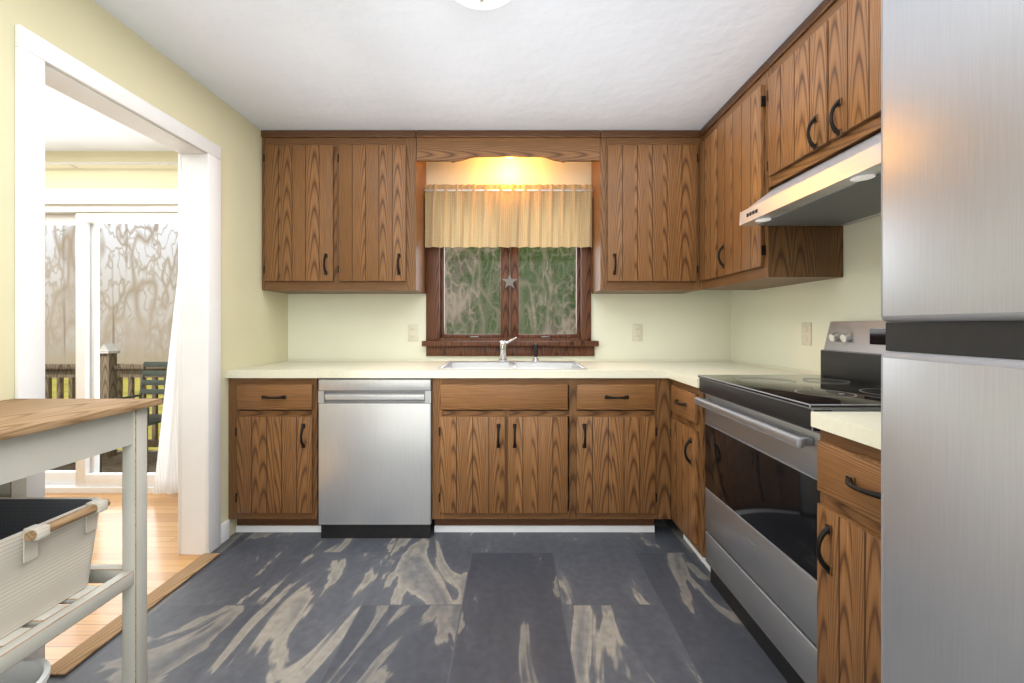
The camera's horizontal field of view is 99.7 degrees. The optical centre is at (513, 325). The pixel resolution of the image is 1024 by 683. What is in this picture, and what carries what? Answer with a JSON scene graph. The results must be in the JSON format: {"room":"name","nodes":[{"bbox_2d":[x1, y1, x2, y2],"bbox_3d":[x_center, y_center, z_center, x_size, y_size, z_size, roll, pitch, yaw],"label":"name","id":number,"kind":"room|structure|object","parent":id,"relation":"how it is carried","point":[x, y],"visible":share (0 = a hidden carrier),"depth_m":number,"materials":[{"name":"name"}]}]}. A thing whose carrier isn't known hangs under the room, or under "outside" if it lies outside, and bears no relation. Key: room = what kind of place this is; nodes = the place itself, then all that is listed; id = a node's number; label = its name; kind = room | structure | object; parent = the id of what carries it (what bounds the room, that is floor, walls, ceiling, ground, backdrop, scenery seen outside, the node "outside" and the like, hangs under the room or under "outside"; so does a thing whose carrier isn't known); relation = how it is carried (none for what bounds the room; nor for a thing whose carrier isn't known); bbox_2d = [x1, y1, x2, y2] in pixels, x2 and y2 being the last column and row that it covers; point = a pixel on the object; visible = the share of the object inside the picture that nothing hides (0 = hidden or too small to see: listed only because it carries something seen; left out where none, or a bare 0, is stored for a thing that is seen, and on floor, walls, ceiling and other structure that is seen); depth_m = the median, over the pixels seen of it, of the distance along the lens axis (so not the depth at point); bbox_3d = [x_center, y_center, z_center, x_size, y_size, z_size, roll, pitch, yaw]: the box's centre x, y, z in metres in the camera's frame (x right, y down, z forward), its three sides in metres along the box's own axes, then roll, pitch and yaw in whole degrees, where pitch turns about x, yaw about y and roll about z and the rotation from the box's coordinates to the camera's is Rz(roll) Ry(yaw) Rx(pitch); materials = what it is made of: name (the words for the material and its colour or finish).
{"room":"kitchen","nodes":[
{"label":"kitchen","id":0,"kind":"room"},
{"bbox_2d":[45,162,177,167],"bbox_3d":[-2.950,-1.070,2.875,2.300,0.015,0.076,0,0,0],"label":"curtain rod","id":1,"kind":"object","parent":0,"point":[72,164],"visible":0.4,"depth_m":2.84,"materials":[{"name":"silver metal"}]},
{"bbox_2d":[153,277,177,493],"bbox_3d":[-2.179,0.020,2.840,0.358,2.160,0.032,0,0,0],"label":"panel","id":2,"kind":"object","parent":1,"relation":"hanging from","point":[166,477],"visible":0.15,"depth_m":2.84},
{"bbox_2d":[45,493,200,664],"bbox_3d":[-3.123,1.155,0.818,3.194,0.050,4.475,0,0,0],"label":"floor","id":3,"kind":"structure","parent":0,"point":[166,561],"depth_m":2.17,"materials":[{"name":"brown wood"}]},
{"bbox_2d":[0,0,287,535],"bbox_3d":[-1.585,-0.025,0.800,0.120,2.310,4.200,0,0,0],"label":"wall","id":4,"kind":"structure","parent":0,"point":[260,326],"depth_m":2.26,"materials":[{"name":"yellow paint"}]},
{"bbox_2d":[15,24,220,658],"bbox_3d":[-1.585,0.104,1.772,0.152,2.052,0.908,0,0,0],"label":"door frame","id":5,"kind":"structure","parent":4,"relation":"attached to","point":[40,63],"depth_m":2.12,"materials":[{"name":"white paint"}]},
{"bbox_2d":[221,520,229,529],"bbox_3d":[-1.651,1.080,2.571,0.012,0.100,0.687,0,0,0],"label":"baseboard","id":6,"kind":"structure","parent":4,"relation":"attached to","point":[227,522],"depth_m":2.27,"materials":[{"name":"white paint"}]},
{"bbox_2d":[47,516,787,682],"bbox_3d":[0.030,1.155,0.818,3.110,0.050,4.475,0,0,0],"label":"floor","id":7,"kind":"structure","parent":0,"point":[478,607],"depth_m":1.68,"materials":[{"name":"stone"}]},
{"bbox_2d":[0,657,50,682],"bbox_3d":[-1.200,0.980,0.980,0.204,0.300,0.204,0,0,0],"label":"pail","id":8,"kind":"object","parent":7,"relation":"on","point":[32,670],"visible":0.83,"depth_m":1.07,"materials":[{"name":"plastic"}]},
{"bbox_2d":[0,399,161,682],"bbox_3d":[-1.290,0.675,0.765,0.450,0.910,1.090,0,0,0],"label":"table","id":9,"kind":"object","parent":7,"relation":"on","point":[37,436],"visible":0.77,"depth_m":1.17,"materials":[{"name":"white wood"}]},
{"bbox_2d":[0,497,109,638],"bbox_3d":[-1.277,0.586,0.882,0.356,0.234,0.645,0,0,0],"label":"storage basket","id":10,"kind":"object","parent":9,"relation":"on","point":[46,547],"visible":1,"depth_m":1.08,"materials":[{"name":"fabric"}]},
{"bbox_2d":[50,553,219,675],"bbox_3d":[-1.490,1.125,1.763,0.080,0.009,0.742,0,0,0],"label":"trim","id":11,"kind":"structure","parent":7,"relation":"on","point":[78,655],"depth_m":1.60,"materials":[{"name":"brown wood"}]},
{"bbox_2d":[229,378,320,531],"bbox_3d":[-1.286,0.704,2.582,0.473,0.853,0.661,0,0,0],"label":"base cabinet","id":12,"kind":"object","parent":7,"relation":"on","point":[273,454],"visible":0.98,"depth_m":2.29,"materials":[{"name":"brown wood"}]},
{"bbox_2d":[318,378,432,537],"bbox_3d":[-0.739,0.705,2.596,0.597,0.850,0.617,0,0,0],"label":"dishwasher","id":13,"kind":"object","parent":7,"relation":"on","point":[375,457],"visible":0.96,"depth_m":2.29,"materials":[{"name":"metal"}]},
{"bbox_2d":[432,378,579,531],"bbox_3d":[-0.050,0.704,2.600,0.771,0.852,0.627,0,0,0],"label":"base cabinet","id":14,"kind":"object","parent":7,"relation":"on","point":[499,454],"depth_m":2.29,"materials":[{"name":"brown wood"}]},
{"bbox_2d":[225,359,752,377],"bbox_3d":[-0.030,0.249,2.591,2.986,0.052,0.643,0,0,0],"label":"countertop","id":15,"kind":"structure","parent":14,"relation":"on","point":[291,368],"depth_m":2.33,"materials":[{"name":"beige laminate"}]},
{"bbox_2d":[437,337,586,397],"bbox_3d":[-0.010,0.234,2.580,0.814,0.331,0.494,0,0,0],"label":"double-bowl sink","id":16,"kind":"object","parent":15,"relation":"in","point":[504,363],"visible":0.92,"depth_m":2.73,"materials":[{"name":"ceramic"}]},
{"bbox_2d":[580,378,670,531],"bbox_3d":[0.566,0.704,2.600,0.541,0.852,0.627,0,0,0],"label":"base cabinet","id":17,"kind":"object","parent":7,"relation":"on","point":[625,423],"depth_m":2.29,"materials":[{"name":"brown wood"}]},
{"bbox_2d":[670,379,710,571],"bbox_3d":[1.125,0.704,2.111,0.676,0.853,0.377,0,0,0],"label":"base cabinet","id":18,"kind":"object","parent":7,"relation":"on","point":[688,487],"visible":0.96,"depth_m":2.03,"materials":[{"name":"brown wood"}]},
{"bbox_2d":[665,363,820,387],"bbox_3d":[1.139,0.249,2.095,0.648,0.052,0.348,0,0,0],"label":"countertop","id":19,"kind":"structure","parent":18,"relation":"on","point":[686,373],"depth_m":2.28,"materials":[{"name":"beige laminate"}]},
{"bbox_2d":[695,321,891,682],"bbox_3d":[1.127,0.555,1.554,0.668,1.150,0.728,0,0,0],"label":"range","id":20,"kind":"object","parent":7,"relation":"on","point":[762,492],"visible":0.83,"depth_m":1.49,"materials":[{"name":"silver glass"}]},
{"bbox_2d":[816,429,880,682],"bbox_3d":[1.125,0.704,1.008,0.676,0.853,0.353,0,0,0],"label":"base cabinet","id":21,"kind":"object","parent":7,"relation":"on","point":[848,548],"visible":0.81,"depth_m":1.06,"materials":[{"name":"brown wood"}]},
{"bbox_2d":[811,412,880,449],"bbox_3d":[1.139,0.249,1.007,0.648,0.052,0.356,0,0,0],"label":"countertop","id":22,"kind":"structure","parent":21,"relation":"on","point":[863,427],"depth_m":1.07,"materials":[{"name":"beige laminate"}]},
{"bbox_2d":[881,0,1023,682],"bbox_3d":[1.065,0.240,0.445,0.750,1.780,0.750,0,0,0],"label":"fridge","id":23,"kind":"object","parent":7,"relation":"on","point":[952,358],"visible":1,"depth_m":0.68,"materials":[{"name":"metal"}]},
{"bbox_2d":[45,0,822,150],"bbox_3d":[-1.567,-1.210,0.818,6.305,0.060,4.475,0,0,0],"label":"ceiling","id":24,"kind":"structure","parent":0,"point":[600,65],"depth_m":1.92,"materials":[{"name":"paint"}]},
{"bbox_2d":[456,0,509,9],"bbox_3d":[-0.105,-1.109,1.385,0.320,0.141,0.320,0,0,0],"label":"dome","id":25,"kind":"object","parent":24,"relation":"attached to","point":[483,4],"visible":1,"depth_m":1.44,"materials":[{"name":"white glass"}]},
{"bbox_2d":[288,157,727,475],"bbox_3d":[-1.567,-0.025,2.986,6.305,2.310,0.140,0,0,0],"label":"wall","id":26,"kind":"structure","parent":0,"point":[690,325],"depth_m":2.92,"materials":[{"name":"yellow paint"}]},
{"bbox_2d":[45,189,177,492],"bbox_3d":[-2.940,0.105,2.966,1.770,2.050,0.138,0,0,0],"label":"sliding door","id":27,"kind":"structure","parent":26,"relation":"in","point":[86,476],"depth_m":2.94,"materials":[{"name":"white plastic"}]},
{"bbox_2d":[261,130,425,293],"bbox_3d":[-1.058,-0.698,2.735,0.931,0.961,0.356,0,0,0],"label":"upper cabinet","id":28,"kind":"object","parent":26,"relation":"attached to","point":[343,211],"visible":0.92,"depth_m":2.59,"materials":[{"name":"brown wood"}]},
{"bbox_2d":[416,130,599,162],"bbox_3d":[-0.035,-1.085,2.614,1.106,0.185,0.032,0,0,0],"label":"valance board","id":29,"kind":"object","parent":28,"relation":"attached to","point":[454,146],"visible":1,"depth_m":2.61,"materials":[{"name":"brown wood"}]},
{"bbox_2d":[408,324,417,340],"bbox_3d":[-0.680,0.045,2.910,0.070,0.114,0.009,0,0,0],"label":"electrical outlet","id":30,"kind":"object","parent":26,"relation":"attached to","point":[412,332],"visible":1,"depth_m":2.91,"materials":[{"name":"beige plastic"}]},
{"bbox_2d":[422,247,598,355],"bbox_3d":[-0.025,-0.327,2.958,1.175,1.057,0.195,0,0,0],"label":"window","id":31,"kind":"structure","parent":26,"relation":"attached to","point":[438,342],"depth_m":2.90,"materials":[{"name":"brown wood"}]},
{"bbox_2d":[424,184,592,247],"bbox_3d":[-0.035,-0.723,2.835,1.104,0.411,0.036,0,0,0],"label":"curtain valance","id":32,"kind":"object","parent":31,"relation":"attached to","point":[508,216],"visible":1,"depth_m":2.83,"materials":[{"name":"beige fabric"}]},
{"bbox_2d":[632,324,641,340],"bbox_3d":[0.830,0.045,2.910,0.070,0.114,0.009,0,0,0],"label":"electrical outlet","id":33,"kind":"object","parent":26,"relation":"attached to","point":[636,332],"visible":1,"depth_m":2.91,"materials":[{"name":"beige plastic"}]},
{"bbox_2d":[591,130,700,293],"bbox_3d":[0.825,-0.698,2.735,0.606,0.961,0.356,0,0,0],"label":"upper cabinet","id":34,"kind":"object","parent":26,"relation":"attached to","point":[645,212],"visible":0.94,"depth_m":2.59,"materials":[{"name":"brown wood"}]},
{"bbox_2d":[728,215,883,372],"bbox_3d":[1.526,-0.025,0.800,0.120,2.310,4.200,0,0,0],"label":"wall","id":35,"kind":"structure","parent":0,"point":[764,325],"depth_m":2.16,"materials":[{"name":"yellow paint"}]},
{"bbox_2d":[700,61,842,289],"bbox_3d":[1.270,-0.698,2.263,0.386,0.961,0.686,0,0,0],"label":"upper cabinet","id":36,"kind":"object","parent":35,"relation":"attached to","point":[734,183],"visible":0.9,"depth_m":2.09,"materials":[{"name":"brown wood"}]},
{"bbox_2d":[801,323,811,345],"bbox_3d":[1.460,0.040,2.160,0.008,0.114,0.070,0,0,0],"label":"outlet","id":37,"kind":"object","parent":35,"relation":"attached to","point":[806,333],"visible":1,"depth_m":2.15,"materials":[{"name":"beige plastic"}]},
{"bbox_2d":[766,0,880,187],"bbox_3d":[1.270,-0.895,1.533,0.386,0.566,0.766,0,0,0],"label":"upper cabinet","id":38,"kind":"object","parent":35,"relation":"attached to","point":[823,63],"visible":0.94,"depth_m":1.55,"materials":[{"name":"brown wood"}]},
{"bbox_2d":[739,132,880,225],"bbox_3d":[1.226,-0.522,1.531,0.470,0.174,0.750,0,0,0],"label":"range hood","id":39,"kind":"object","parent":38,"relation":"attached to","point":[843,188],"visible":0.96,"depth_m":1.53,"materials":[{"name":"metal"}]},
{"label":"outside","id":40,"kind":"structure","parent":0,"visible":0},
{"bbox_2d":[52,378,163,449],"bbox_3d":[-5.000,1.980,9.527,50.000,0.100,12.945,0,0,0],"label":"lawn","id":41,"kind":"structure","parent":40,"point":[125,388],"depth_m":12.54,"materials":[{"name":"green plant"}]},
{"bbox_2d":[51,450,157,472],"bbox_3d":[-3.300,1.605,3.757,5.400,0.650,1.395,0,0,0],"label":"deck floor","id":42,"kind":"structure","parent":41,"relation":"on","point":[117,461],"depth_m":3.99,"materials":[{"name":"brown wood"}]},
{"bbox_2d":[45,343,166,457],"bbox_3d":[-3.300,0.725,4.265,5.400,1.110,0.170,0,0,0],"label":"deck railing","id":43,"kind":"object","parent":42,"relation":"on","point":[134,371],"depth_m":4.28,"materials":[{"name":"brown wood"}]},
{"bbox_2d":[100,362,167,472],"bbox_3d":[-3.320,0.810,3.890,0.440,0.939,0.481,0,0,0],"label":"patio chair","id":44,"kind":"object","parent":42,"relation":"on","point":[156,418],"depth_m":4.07,"materials":[{"name":"metal"}]},
{"bbox_2d":[45,224,575,377],"bbox_3d":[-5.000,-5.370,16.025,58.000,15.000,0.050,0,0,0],"label":"forest trees","id":45,"kind":"object","parent":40,"point":[159,347],"depth_m":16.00,"materials":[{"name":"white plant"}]}
]}

